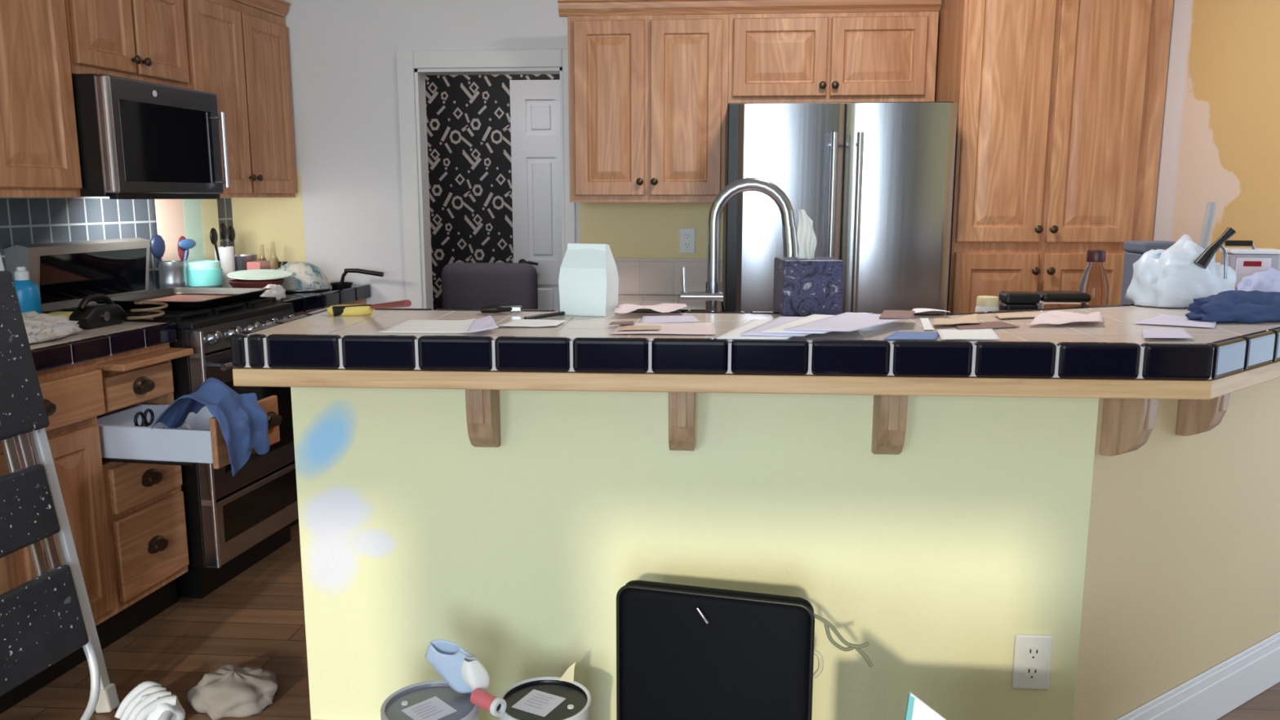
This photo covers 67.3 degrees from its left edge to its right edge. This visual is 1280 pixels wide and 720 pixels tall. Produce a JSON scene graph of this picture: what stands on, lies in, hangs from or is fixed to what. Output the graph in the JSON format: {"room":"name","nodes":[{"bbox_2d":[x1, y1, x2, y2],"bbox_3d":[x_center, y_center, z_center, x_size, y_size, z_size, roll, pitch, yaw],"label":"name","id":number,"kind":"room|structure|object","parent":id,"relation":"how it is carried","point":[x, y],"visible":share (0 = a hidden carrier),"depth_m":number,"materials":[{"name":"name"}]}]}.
{"room":"kitchen","nodes":[
{"label":"kitchen","id":0,"kind":"room"},
{"bbox_2d":[0,196,235,290],"bbox_3d":[-2.597,-0.117,1.055,0.110,2.620,7.170,2,10,10],"label":"wall","id":1,"kind":"structure","parent":0,"point":[23,220],"depth_m":3.58,"materials":[{"name":"blue tile"}]},
{"bbox_2d":[0,0,83,197],"bbox_3d":[-2.050,-0.872,2.763,0.335,0.798,0.765,2,10,10],"label":"upper cabinet","id":2,"kind":"object","parent":1,"relation":"attached to","point":[39,153],"visible":1,"depth_m":2.95,"materials":[{"name":"brown wood"}]},
{"bbox_2d":[64,0,188,88],"bbox_3d":[-1.915,-1.178,3.388,0.364,0.402,0.590,2,10,10],"label":"upper cabinet","id":3,"kind":"object","parent":1,"relation":"attached to","point":[141,40],"visible":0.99,"depth_m":3.34,"materials":[{"name":"brown wood"}]},
{"bbox_2d":[71,73,230,199],"bbox_3d":[-1.854,-0.776,3.436,0.468,0.398,0.610,2,10,10],"label":"microwave","id":4,"kind":"object","parent":3,"relation":"attached to","point":[137,139],"visible":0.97,"depth_m":3.29,"materials":[{"name":"black metal"}]},
{"bbox_2d":[182,0,297,197],"bbox_3d":[-1.797,-1.092,4.068,0.364,0.798,0.738,2,10,10],"label":"upper cabinet","id":5,"kind":"object","parent":1,"relation":"attached to","point":[237,52],"visible":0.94,"depth_m":4.04,"materials":[{"name":"brown wood"}]},
{"bbox_2d":[232,0,290,17],"bbox_3d":[-1.780,-1.401,3.307,0.057,0.060,2.090,2,10,10],"label":"crown molding","id":6,"kind":"structure","parent":5,"relation":"on","point":[277,7],"depth_m":4.20,"materials":[{"name":"brown wood"}]},
{"bbox_2d":[231,0,723,308],"bbox_3d":[0.138,-0.684,4.423,4.350,2.620,0.112,1,10,4],"label":"wall","id":7,"kind":"structure","parent":0,"point":[345,211],"depth_m":4.40,"materials":[{"name":"white paint"}]},
{"bbox_2d":[395,48,575,310],"bbox_3d":[-0.692,-0.398,4.524,0.803,2.023,0.133,1,10,4],"label":"trim","id":8,"kind":"structure","parent":7,"relation":"attached to","point":[513,61],"depth_m":4.38,"materials":[{"name":"white wood"}]},
{"bbox_2d":[567,13,728,202],"bbox_3d":[0.041,-1.059,4.122,0.660,0.755,0.365,1,10,4],"label":"upper cabinet","id":9,"kind":"object","parent":7,"relation":"attached to","point":[647,94],"visible":0.99,"depth_m":3.97,"materials":[{"name":"brown wood"}]},
{"bbox_2d":[613,257,722,294],"bbox_3d":[0.123,-0.383,4.413,0.510,0.167,0.008,1,10,4],"label":"backsplash","id":10,"kind":"structure","parent":7,"relation":"attached to","point":[637,276],"depth_m":4.41,"materials":[{"name":"white tile"}]},
{"bbox_2d":[679,227,695,253],"bbox_3d":[0.215,-0.543,4.379,0.072,0.116,0.010,1,10,4],"label":"wall outlet","id":11,"kind":"object","parent":7,"relation":"attached to","point":[686,235],"visible":1,"depth_m":4.38,"materials":[{"name":"white plastic"}]},
{"bbox_2d":[727,11,938,105],"bbox_3d":[0.788,-1.244,4.038,0.835,0.362,0.365,1,10,4],"label":"upper cabinet","id":12,"kind":"object","parent":7,"relation":"attached to","point":[889,56],"visible":0.96,"depth_m":3.89,"materials":[{"name":"brown wood"}]},
{"bbox_2d":[557,0,941,17],"bbox_3d":[0.433,-1.433,3.888,1.535,0.060,0.056,1,10,4],"label":"crown molding","id":13,"kind":"structure","parent":12,"relation":"attached to","point":[566,8],"depth_m":3.88,"materials":[{"name":"brown wood"}]},
{"bbox_2d":[425,74,559,310],"bbox_3d":[-0.580,-1.043,6.320,2.650,2.961,0.102,1,10,4],"label":"wall","id":14,"kind":"structure","parent":0,"point":[468,127],"depth_m":6.27,"materials":[{"name":"black paper"}]},
{"bbox_2d":[509,80,562,311],"bbox_3d":[-0.502,-0.741,6.264,0.660,2.100,0.096,1,10,4],"label":"door","id":15,"kind":"structure","parent":14,"relation":"in","point":[535,104],"depth_m":6.22,"materials":[{"name":"white wood"}]},
{"bbox_2d":[0,522,1279,719],"bbox_3d":[-0.017,1.084,2.115,6.300,0.100,9.200,1,10,4],"label":"floor","id":16,"kind":"structure","parent":0,"point":[256,618],"depth_m":2.93,"materials":[{"name":"brown wood"}]},
{"bbox_2d":[0,253,119,719],"bbox_3d":[-1.563,0.375,2.295,0.274,1.236,0.502,2,10,10],"label":"step stool","id":17,"kind":"object","parent":16,"relation":"on","point":[48,617],"visible":1,"depth_m":2.42,"materials":[{"name":"silver metal"}]},
{"bbox_2d":[0,342,281,714],"bbox_3d":[-1.728,0.466,2.759,1.030,0.905,0.995,2,10,10],"label":"base cabinet","id":18,"kind":"object","parent":16,"relation":"on","point":[120,482],"visible":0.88,"depth_m":2.87,"materials":[{"name":"brown wood"}]},
{"bbox_2d":[29,321,177,372],"bbox_3d":[-1.922,-0.015,2.682,0.645,0.064,1.062,2,10,10],"label":"countertop","id":19,"kind":"structure","parent":18,"relation":"on","point":[86,344],"depth_m":2.83,"materials":[{"name":"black tile"}]},
{"bbox_2d":[13,266,42,313],"bbox_3d":[-2.038,-0.220,3.182,0.094,0.179,0.094,2,10,10],"label":"soap bottle","id":20,"kind":"object","parent":19,"relation":"on","point":[28,291],"visible":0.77,"depth_m":3.15,"materials":[{"name":"blue plastic"}]},
{"bbox_2d":[21,311,83,343],"bbox_3d":[-1.778,-0.096,2.743,0.275,0.080,0.362,5,11,28],"label":"packaging","id":21,"kind":"object","parent":19,"relation":"on","point":[40,327],"visible":0.53,"depth_m":2.72,"materials":[{"name":"white plastic"}]},
{"bbox_2d":[69,293,168,328],"bbox_3d":[-1.675,-0.165,3.087,0.292,0.103,0.154,-9,13,-42],"label":"mixer","id":22,"kind":"object","parent":19,"relation":"on","point":[100,315],"visible":0.99,"depth_m":3.03,"materials":[{"name":"black plastic"}]},
{"bbox_2d":[151,377,270,476],"bbox_3d":[-1.281,0.193,2.872,0.261,0.274,0.231,1,10,4],"label":"towel","id":23,"kind":"object","parent":18,"relation":"hanging from","point":[243,423],"visible":0.99,"depth_m":2.85,"materials":[{"name":"blue fabric"}]},
{"bbox_2d":[114,680,185,719],"bbox_3d":[-1.278,0.916,2.538,0.179,0.088,0.147,8,12,38],"label":"hose","id":24,"kind":"object","parent":16,"relation":"on","point":[148,700],"visible":1,"depth_m":2.53,"materials":[{"name":"white plastic"}]},
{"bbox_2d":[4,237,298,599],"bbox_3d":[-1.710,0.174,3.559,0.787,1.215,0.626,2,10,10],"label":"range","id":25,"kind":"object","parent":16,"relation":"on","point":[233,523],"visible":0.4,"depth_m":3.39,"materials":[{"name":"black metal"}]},
{"bbox_2d":[93,287,271,310],"bbox_3d":[-1.671,-0.227,3.536,0.424,0.032,0.514,1,10,7],"label":"baking tray","id":26,"kind":"object","parent":25,"relation":"on","point":[176,298],"visible":0.82,"depth_m":3.59,"materials":[{"name":"black metal"}]},
{"bbox_2d":[124,302,293,329],"bbox_3d":[-1.718,-0.171,3.502,0.632,0.023,0.626,2,10,10],"label":"cooktop","id":27,"kind":"object","parent":25,"relation":"in","point":[248,313],"depth_m":3.36,"materials":[{"name":"black metal"}]},
{"bbox_2d":[186,663,279,719],"bbox_3d":[-1.117,0.898,2.652,0.250,0.087,0.218,1,10,4],"label":"cloth","id":28,"kind":"object","parent":16,"relation":"on","point":[231,690],"visible":1,"depth_m":2.60,"materials":[{"name":"grey fabric"}]},
{"bbox_2d":[289,298,366,527],"bbox_3d":[-1.636,0.210,4.278,0.665,0.905,0.768,2,10,10],"label":"base cabinet","id":29,"kind":"object","parent":16,"relation":"on","point":[362,301],"visible":0.02,"depth_m":4.17,"materials":[{"name":"brown wood"}]},
{"bbox_2d":[267,284,370,314],"bbox_3d":[-1.645,-0.270,4.199,0.645,0.064,0.765,2,10,10],"label":"countertop","id":30,"kind":"structure","parent":29,"relation":"on","point":[302,302],"depth_m":4.12,"materials":[{"name":"black tile"}]},
{"bbox_2d":[156,260,187,288],"bbox_3d":[-1.919,-0.332,3.952,0.110,0.145,0.110,2,10,10],"label":"utensil crock","id":31,"kind":"object","parent":30,"relation":"on","point":[171,273],"visible":0.62,"depth_m":3.91,"materials":[{"name":"silver metal"}]},
{"bbox_2d":[150,234,165,262],"bbox_3d":[-1.944,-0.385,3.889,0.028,0.246,0.086,2,10,10],"label":"ladle","id":32,"kind":"object","parent":31,"relation":"in","point":[157,246],"visible":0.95,"depth_m":3.86,"materials":[{"name":"blue plastic"}]},
{"bbox_2d":[154,199,220,261],"bbox_3d":[-1.959,-0.502,4.196,0.006,0.400,0.419,2,10,10],"label":"panel","id":33,"kind":"object","parent":30,"relation":"on","point":[193,220],"visible":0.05,"depth_m":4.17,"materials":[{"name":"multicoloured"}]},
{"bbox_2d":[186,260,223,287],"bbox_3d":[-1.847,-0.348,4.070,0.151,0.138,0.151,2,10,10],"label":"glass jar","id":34,"kind":"object","parent":30,"relation":"on","point":[200,273],"visible":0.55,"depth_m":4.01,"materials":[{"name":"teal glass"}]},
{"bbox_2d":[213,246,235,287],"bbox_3d":[-1.840,-0.408,4.269,0.082,0.189,0.082,2,10,10],"label":"utensil holder","id":35,"kind":"object","parent":30,"relation":"on","point":[226,254],"visible":0.66,"depth_m":4.24,"materials":[{"name":"white ceramic"}]},
{"bbox_2d":[234,254,257,271],"bbox_3d":[-1.818,-0.405,4.391,0.144,0.144,0.144,2,10,10],"label":"mixing bowl","id":36,"kind":"object","parent":30,"relation":"on","point":[241,260],"visible":0.17,"depth_m":4.33,"materials":[{"name":"silver metal"}]},
{"bbox_2d":[226,278,284,297],"bbox_3d":[-1.588,-0.298,3.988,0.224,0.066,0.224,2,10,10],"label":"serving bowl","id":37,"kind":"object","parent":30,"relation":"on","point":[238,283],"visible":0.31,"depth_m":3.90,"materials":[{"name":"red ceramic"}]},
{"bbox_2d":[226,269,292,281],"bbox_3d":[-1.582,-0.351,4.008,0.254,0.035,0.253,-4,10,-22],"label":"dinner plate","id":38,"kind":"object","parent":37,"relation":"on","point":[257,275],"visible":1,"depth_m":4.04,"materials":[{"name":"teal ceramic"}]},
{"bbox_2d":[260,284,285,300],"bbox_3d":[-1.468,-0.273,3.838,0.091,0.065,0.133,1,10,4],"label":"dish towel","id":39,"kind":"object","parent":30,"relation":"on","point":[277,291],"visible":0.62,"depth_m":3.81,"materials":[{"name":"white fabric"}]},
{"bbox_2d":[277,262,330,292],"bbox_3d":[-1.507,-0.373,4.259,0.260,0.124,0.260,2,10,10],"label":"bowl","id":40,"kind":"object","parent":30,"relation":"on","point":[306,277],"visible":0.79,"depth_m":4.18,"materials":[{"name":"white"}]},
{"bbox_2d":[330,268,383,287],"bbox_3d":[-1.291,-0.374,4.385,0.252,0.085,0.100,2,10,10],"label":"frying pan","id":41,"kind":"object","parent":30,"relation":"on","point":[342,284],"visible":1,"depth_m":4.37,"materials":[{"name":"black metal"}]},
{"bbox_2d":[380,680,479,719],"bbox_3d":[-0.424,0.873,1.979,0.197,0.359,0.197,1,10,4],"label":"paint can","id":42,"kind":"object","parent":16,"relation":"on","point":[435,700],"visible":0.84,"depth_m":1.96,"materials":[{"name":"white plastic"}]},
{"bbox_2d":[425,639,477,693],"bbox_3d":[-0.389,0.632,1.993,0.111,0.110,0.034,-1,10,-6],"label":"plastic sleeve","id":43,"kind":"object","parent":42,"relation":"on","point":[446,657],"visible":0.66,"depth_m":1.98,"materials":[{"name":"blue plastic"}]},
{"bbox_2d":[461,657,489,692],"bbox_3d":[-0.337,0.651,1.962,0.058,0.082,0.043,1,10,4],"label":"bottle","id":44,"kind":"object","parent":42,"relation":"on","point":[474,674],"visible":0.8,"depth_m":1.95,"materials":[{"name":"white plastic"}]},
{"bbox_2d":[470,688,506,716],"bbox_3d":[-0.303,0.682,1.919,0.072,0.036,0.036,8,12,39],"label":"paint roller","id":45,"kind":"object","parent":42,"relation":"on","point":[496,706],"visible":1,"depth_m":1.91,"materials":[{"name":"red fabric"}]},
{"bbox_2d":[440,262,537,309],"bbox_3d":[-0.951,-0.094,5.887,0.730,0.970,0.580,1,10,4],"label":"armchair","id":46,"kind":"object","parent":16,"relation":"on","point":[464,285],"visible":0.12,"depth_m":5.94,"materials":[{"name":"grey fabric"}]},
{"bbox_2d":[499,676,591,719],"bbox_3d":[-0.195,0.870,1.997,0.191,0.359,0.191,1,10,4],"label":"paint can","id":47,"kind":"object","parent":16,"relation":"on","point":[542,698],"visible":0.93,"depth_m":1.98,"materials":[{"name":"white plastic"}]},
{"bbox_2d":[616,580,873,719],"bbox_3d":[0.202,0.758,1.940,0.509,0.609,0.070,3,10,15],"label":"case","id":48,"kind":"object","parent":16,"relation":"on","point":[684,652],"visible":1,"depth_m":1.91,"materials":[{"name":"black plastic"}]},
{"bbox_2d":[721,101,957,315],"bbox_3d":[0.751,-0.154,3.938,0.818,1.695,0.846,1,10,4],"label":"refrigerator","id":49,"kind":"object","parent":16,"relation":"on","point":[874,180],"visible":0.37,"depth_m":3.50,"materials":[{"name":"silver metal"}]},
{"bbox_2d":[934,0,1173,315],"bbox_3d":[1.573,-0.416,3.944,0.735,2.250,0.715,1,10,4],"label":"pantry cabinet","id":50,"kind":"object","parent":16,"relation":"on","point":[1060,103],"visible":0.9,"depth_m":3.55,"materials":[{"name":"brown wood"}]},
{"bbox_3d":[0.604,0.883,1.346,0.560,0.549,0.360,1,10,8],"label":"cardboard box","id":51,"kind":"object","parent":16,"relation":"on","visible":0},
{"bbox_2d":[904,692,946,719],"bbox_3d":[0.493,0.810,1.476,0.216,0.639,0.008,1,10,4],"label":"booklet","id":52,"kind":"object","parent":51,"relation":"in","point":[916,708],"visible":1,"depth_m":1.43,"materials":[{"name":"white paper"}]},
{"bbox_3d":[0.022,0.241,4.205,0.640,0.868,0.635,1,10,4],"label":"base cabinet","id":53,"kind":"object","parent":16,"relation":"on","visible":0},
{"bbox_2d":[617,294,721,312],"bbox_3d":[0.022,-0.221,4.133,0.650,0.063,0.608,1,10,4],"label":"countertop","id":54,"kind":"structure","parent":53,"relation":"on","point":[639,300],"depth_m":4.14,"materials":[{"name":"beige tile"}]},
{"bbox_3d":[0.557,0.455,2.883,2.525,0.885,1.189,1,10,4],"label":"cabinet","id":55,"kind":"object","parent":16,"relation":"on","visible":0},
{"bbox_3d":[0.558,-0.006,2.818,2.585,0.044,1.275,1,10,4],"label":"countertop","id":56,"kind":"structure","parent":55,"relation":"on","visible":0},
{"bbox_2d":[680,177,798,311],"bbox_3d":[0.271,-0.241,2.600,0.319,0.492,0.060,1,10,7],"label":"faucet","id":57,"kind":"object","parent":56,"relation":"on","point":[713,295],"visible":0.76,"depth_m":2.56,"materials":[{"name":"grey metal"}]},
{"bbox_2d":[974,295,999,312],"bbox_3d":[0.922,-0.079,2.564,0.060,0.183,0.060,1,10,4],"label":"jar","id":58,"kind":"object","parent":56,"relation":"on","point":[984,304],"visible":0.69,"depth_m":2.53,"materials":[{"name":"white plastic"}]},
{"bbox_2d":[999,291,1039,311],"bbox_3d":[1.011,-0.085,2.577,0.088,0.192,0.074,1,10,4],"label":"food container","id":59,"kind":"object","parent":56,"relation":"on","point":[1011,300],"visible":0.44,"depth_m":2.53,"materials":[{"name":"black plastic"}]},
{"bbox_2d":[1034,290,1091,308],"bbox_3d":[1.137,-0.090,2.608,0.128,0.190,0.094,1,10,4],"label":"food container","id":60,"kind":"object","parent":56,"relation":"on","point":[1048,299],"visible":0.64,"depth_m":2.56,"materials":[{"name":"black plastic"}]},
{"bbox_2d":[1036,300,1088,308],"bbox_3d":[1.137,-0.077,2.610,0.124,0.165,0.090,1,10,4],"label":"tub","id":61,"kind":"object","parent":60,"relation":"in","point":[1042,304],"depth_m":2.56,"materials":[{"name":"plastic"}]},
{"bbox_2d":[1077,249,1108,306],"bbox_3d":[1.246,-0.153,2.651,0.080,0.300,0.080,1,10,4],"label":"bottle","id":62,"kind":"object","parent":56,"relation":"on","point":[1094,280],"visible":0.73,"depth_m":2.61,"materials":[{"name":"glass"}]},
{"bbox_2d":[1120,240,1176,304],"bbox_3d":[1.538,-0.202,2.907,0.128,0.312,0.112,0,10,-3],"label":"storage bin","id":63,"kind":"object","parent":56,"relation":"on","point":[1135,250],"visible":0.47,"depth_m":2.89,"materials":[{"name":"grey plastic"}]},
{"bbox_2d":[290,386,1098,719],"bbox_3d":[0.098,0.510,2.234,1.770,0.992,0.100,1,10,4],"label":"wall","id":64,"kind":"structure","parent":0,"point":[935,554],"depth_m":2.16,"materials":[{"name":"yellow paint"}]},
{"bbox_2d":[465,389,500,447],"bbox_3d":[-0.343,0.115,2.101,0.055,0.170,0.091,1,10,4],"label":"corbel","id":65,"kind":"object","parent":64,"relation":"attached to","point":[482,406],"visible":0.7,"depth_m":2.07,"materials":[{"name":"brown wood"}]},
{"bbox_2d":[668,392,695,450],"bbox_3d":[0.090,0.120,2.071,0.055,0.170,0.091,1,10,4],"label":"corbel","id":66,"kind":"object","parent":64,"relation":"attached to","point":[681,405],"visible":0.7,"depth_m":2.03,"materials":[{"name":"brown wood"}]},
{"bbox_2d":[230,303,1279,399],"bbox_3d":[0.597,-0.040,2.188,2.886,0.106,0.898,-1,10,-8],"label":"countertop","id":67,"kind":"structure","parent":64,"relation":"on","point":[1111,358],"depth_m":1.89,"materials":[{"name":"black tile"}]},
{"bbox_2d":[326,304,373,315],"bbox_3d":[-0.689,-0.119,2.289,0.112,0.022,0.069,1,10,4],"label":"sponge","id":68,"kind":"object","parent":67,"relation":"on","point":[357,310],"visible":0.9,"depth_m":2.26,"materials":[{"name":"yellow plastic"}]},
{"bbox_2d":[332,299,411,316],"bbox_3d":[-0.604,-0.116,2.148,0.096,0.062,0.321,-5,11,-30],"label":"spatula","id":69,"kind":"object","parent":67,"relation":"on","point":[337,310],"visible":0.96,"depth_m":2.21,"materials":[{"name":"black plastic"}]},
{"bbox_2d":[376,318,475,333],"bbox_3d":[-0.428,-0.076,2.072,0.218,0.007,0.211,1,10,4],"label":"paper sheet","id":70,"kind":"object","parent":67,"relation":"on","point":[408,326],"visible":0.92,"depth_m":2.05,"materials":[{"name":"white paper"}]},
{"bbox_2d":[466,315,498,333],"bbox_3d":[-0.325,-0.078,2.038,0.060,0.008,0.243,-1,10,-4],"label":"flyer","id":71,"kind":"object","parent":67,"relation":"on","point":[487,322],"visible":1,"depth_m":2.00,"materials":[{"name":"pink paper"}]},
{"bbox_2d":[480,303,522,313],"bbox_3d":[-0.331,-0.123,2.302,0.097,0.019,0.058,-1,10,-4],"label":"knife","id":72,"kind":"object","parent":67,"relation":"on","point":[493,308],"visible":1,"depth_m":2.29,"materials":[{"name":"black plastic"}]},
{"bbox_2d":[497,319,566,326],"bbox_3d":[-0.234,-0.080,2.099,0.134,0.004,0.115,1,10,4],"label":"receipt","id":73,"kind":"object","parent":67,"relation":"on","point":[517,322],"visible":1,"depth_m":2.09,"materials":[{"name":"white paper"}]},
{"bbox_2d":[558,243,618,316],"bbox_3d":[-0.122,-0.193,2.287,0.120,0.168,0.094,3,10,17],"label":"paper bag","id":74,"kind":"object","parent":67,"relation":"on","point":[588,278],"visible":0.98,"depth_m":2.25,"materials":[{"name":"white paper"}]},
{"bbox_2d":[613,302,686,313],"bbox_3d":[0.025,-0.126,2.291,0.213,0.015,0.125,-3,10,-15],"label":"receipt","id":75,"kind":"object","parent":67,"relation":"on","point":[664,307],"visible":1,"depth_m":2.27,"materials":[{"name":"white paper"}]},
{"bbox_2d":[608,320,715,334],"bbox_3d":[0.041,-0.070,2.030,0.237,0.008,0.184,1,10,4],"label":"letter","id":76,"kind":"object","parent":67,"relation":"on","point":[689,328],"depth_m":2.00,"materials":[{"name":"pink paper"}]},
{"bbox_2d":[640,315,699,323],"bbox_3d":[0.062,-0.092,2.179,0.138,0.003,0.120,-1,10,-6],"label":"envelope","id":77,"kind":"object","parent":67,"relation":"on","point":[646,319],"visible":1,"depth_m":2.17,"materials":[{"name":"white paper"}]},
{"bbox_2d":[716,319,792,339],"bbox_3d":[0.282,-0.064,2.004,0.159,0.003,0.341,3,10,20],"label":"magazine","id":78,"kind":"object","parent":67,"relation":"on","point":[735,333],"visible":0.41,"depth_m":1.91,"materials":[{"name":"white paper"}]},
{"bbox_2d":[740,316,812,336],"bbox_3d":[0.342,-0.071,2.012,0.173,0.003,0.342,4,10,22],"label":"magazine","id":79,"kind":"object","parent":78,"relation":"on","point":[756,331],"visible":0.37,"depth_m":1.95,"materials":[{"name":"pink paper"}]},
{"bbox_2d":[760,314,834,333],"bbox_3d":[0.389,-0.074,2.000,0.160,0.004,0.345,5,11,28],"label":"magazine","id":80,"kind":"object","parent":79,"relation":"on","point":[780,328],"visible":0.39,"depth_m":1.97,"materials":[{"name":"white paper"}]},
{"bbox_2d":[783,311,913,331],"bbox_3d":[0.437,-0.076,1.983,0.147,0.003,0.349,6,11,33],"label":"magazine","id":81,"kind":"object","parent":80,"relation":"on","point":[846,322],"visible":0.94,"depth_m":1.98,"materials":[{"name":"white paper"}]},
{"bbox_2d":[879,310,915,319],"bbox_3d":[0.561,-0.099,2.095,0.068,0.003,0.152,3,10,18],"label":"print","id":82,"kind":"object","parent":81,"relation":"on","point":[908,314],"visible":1,"depth_m":2.09,"materials":[{"name":"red paper"}]},
{"bbox_2d":[773,209,844,316],"bbox_3d":[0.402,-0.235,2.300,0.140,0.247,0.140,0,10,-2],"label":"tissue box","id":83,"kind":"object","parent":67,"relation":"on","point":[805,284],"visible":0.98,"depth_m":2.25,"materials":[{"name":"purple"}]},
{"bbox_2d":[883,331,938,339],"bbox_3d":[0.545,-0.049,1.924,0.097,0.002,0.147,4,10,20],"label":"card","id":84,"kind":"object","parent":67,"relation":"on","point":[897,335],"visible":0.99,"depth_m":1.92,"materials":[{"name":"blue paper"}]},
{"bbox_2d":[932,313,980,324],"bbox_3d":[0.700,-0.087,2.127,0.098,0.009,0.226,3,10,18],"label":"leaflet","id":85,"kind":"object","parent":67,"relation":"on","point":[971,318],"visible":1,"depth_m":2.13,"materials":[{"name":"beige paper"}]},
{"bbox_2d":[936,328,999,339],"bbox_3d":[0.661,-0.052,1.940,0.113,0.003,0.186,2,10,13],"label":"card","id":86,"kind":"object","parent":67,"relation":"on","point":[973,334],"visible":1,"depth_m":1.93,"materials":[{"name":"white paper"}]},
{"bbox_2d":[953,320,1019,329],"bbox_3d":[0.735,-0.074,2.077,0.177,0.002,0.088,-3,10,-20],"label":"paper sheet","id":87,"kind":"object","parent":67,"relation":"on","point":[985,325],"visible":0.93,"depth_m":2.06,"materials":[{"name":"brown paper"}]},
{"bbox_2d":[1028,311,1103,324],"bbox_3d":[0.961,-0.093,2.135,0.136,0.016,0.280,6,11,33],"label":"crumpled napkin","id":88,"kind":"object","parent":67,"relation":"on","point":[1051,317],"visible":1,"depth_m":2.12,"materials":[{"name":"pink paper"}]},
{"bbox_2d":[1141,328,1193,337],"bbox_3d":[1.051,-0.054,1.929,0.090,0.003,0.181,4,10,22],"label":"paper sheet","id":89,"kind":"object","parent":67,"relation":"on","point":[1147,333],"visible":1,"depth_m":1.92,"materials":[{"name":"white paper"}]},
{"bbox_2d":[1133,313,1216,328],"bbox_3d":[1.218,-0.087,2.148,0.150,0.002,0.235,9,13,42],"label":"paper sheet","id":90,"kind":"object","parent":67,"relation":"on","point":[1162,319],"visible":0.94,"depth_m":2.13,"materials":[{"name":"white paper"}]},
{"bbox_2d":[1124,234,1236,307],"bbox_3d":[1.386,-0.230,2.455,0.260,0.179,0.152,1,10,4],"label":"plastic bag","id":91,"kind":"object","parent":67,"relation":"on","point":[1170,277],"visible":0.88,"depth_m":2.41,"materials":[{"name":"white plastic"}]},
{"bbox_2d":[1193,226,1235,279],"bbox_3d":[1.395,-0.260,2.338,0.089,0.126,0.032,1,10,4],"label":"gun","id":92,"kind":"object","parent":91,"relation":"on","point":[1204,259],"visible":1,"depth_m":2.33,"materials":[{"name":"black plastic"}]},
{"bbox_2d":[1198,201,1216,249],"bbox_3d":[1.488,-0.286,2.550,0.049,0.263,0.024,1,10,4],"label":"stick","id":93,"kind":"object","parent":67,"relation":"on","point":[1210,212],"visible":0.6,"depth_m":2.53,"materials":[{"name":"white plastic"}]},
{"bbox_2d":[1184,289,1279,323],"bbox_3d":[1.379,-0.126,2.186,0.324,0.069,0.138,-3,10,-16],"label":"cloth","id":94,"kind":"object","parent":67,"relation":"on","point":[1228,306],"visible":0.98,"depth_m":2.13,"materials":[{"name":"blue fabric"}]},
{"bbox_2d":[1219,240,1279,290],"bbox_3d":[1.706,-0.257,2.699,0.141,0.158,0.096,2,10,12],"label":"storage box","id":95,"kind":"object","parent":67,"relation":"on","point":[1245,261],"visible":0.44,"depth_m":2.66,"materials":[{"name":"grey plastic"}]},
{"bbox_2d":[1237,266,1279,292],"bbox_3d":[1.637,-0.193,2.504,0.219,0.096,0.112,-3,10,-17],"label":"cloth","id":96,"kind":"object","parent":67,"relation":"on","point":[1268,280],"visible":0.49,"depth_m":2.47,"materials":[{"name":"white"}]},
{"bbox_2d":[871,395,907,454],"bbox_3d":[0.529,0.125,2.041,0.055,0.170,0.091,1,10,4],"label":"corbel","id":97,"kind":"object","parent":64,"relation":"attached to","point":[890,411],"visible":0.66,"depth_m":2.01,"materials":[{"name":"brown wood"}]},
{"bbox_2d":[1011,634,1052,689],"bbox_3d":[0.877,0.676,2.150,0.081,0.130,0.010,1,10,4],"label":"wall outlet","id":98,"kind":"object","parent":64,"relation":"attached to","point":[1032,653],"visible":1,"depth_m":2.15,"materials":[{"name":"white plastic"}]},
{"bbox_2d":[1023,666,1040,679],"bbox_3d":[0.876,0.700,2.151,0.037,0.031,0.003,1,10,4],"label":"socket","id":99,"kind":"object","parent":98,"relation":"attached to","point":[1030,673],"depth_m":2.15,"materials":[{"name":"white plastic"}]},
{"bbox_2d":[1024,646,1041,660],"bbox_3d":[0.876,0.653,2.143,0.037,0.031,0.003,1,10,4],"label":"socket","id":100,"kind":"object","parent":98,"relation":"attached to","point":[1031,653],"depth_m":2.14,"materials":[{"name":"white plastic"}]},
{"bbox_2d":[1072,377,1279,719],"bbox_3d":[1.416,0.469,2.478,1.128,0.992,0.103,-6,11,-34],"label":"wall","id":101,"kind":"structure","parent":0,"point":[1182,577],"depth_m":2.35,"materials":[{"name":"beige paint"}]},
{"bbox_2d":[1099,398,1158,456],"bbox_3d":[1.040,0.125,2.043,0.055,0.170,0.091,-6,11,-34],"label":"corbel","id":102,"kind":"object","parent":101,"relation":"attached to","point":[1127,424],"visible":0.71,"depth_m":2.03,"materials":[{"name":"brown wood"}]},
{"bbox_2d":[1115,631,1279,719],"bbox_3d":[1.459,0.890,2.505,1.157,0.152,0.015,-6,11,-34],"label":"baseboard","id":103,"kind":"structure","parent":101,"relation":"attached to","point":[1212,694],"depth_m":2.55,"materials":[{"name":"white wood"}]},
{"bbox_2d":[1175,392,1231,435],"bbox_3d":[1.301,0.096,2.217,0.055,0.170,0.091,-6,11,-34],"label":"corbel","id":104,"kind":"object","parent":101,"relation":"attached to","point":[1194,416],"visible":0.61,"depth_m":2.21,"materials":[{"name":"brown wood"}]},
{"bbox_2d":[1152,0,1279,271],"bbox_3d":[1.973,-0.519,3.442,0.120,2.620,1.620,1,10,4],"label":"wall","id":105,"kind":"structure","parent":0,"point":[1220,140],"depth_m":3.13,"materials":[{"name":"yellow paint"}]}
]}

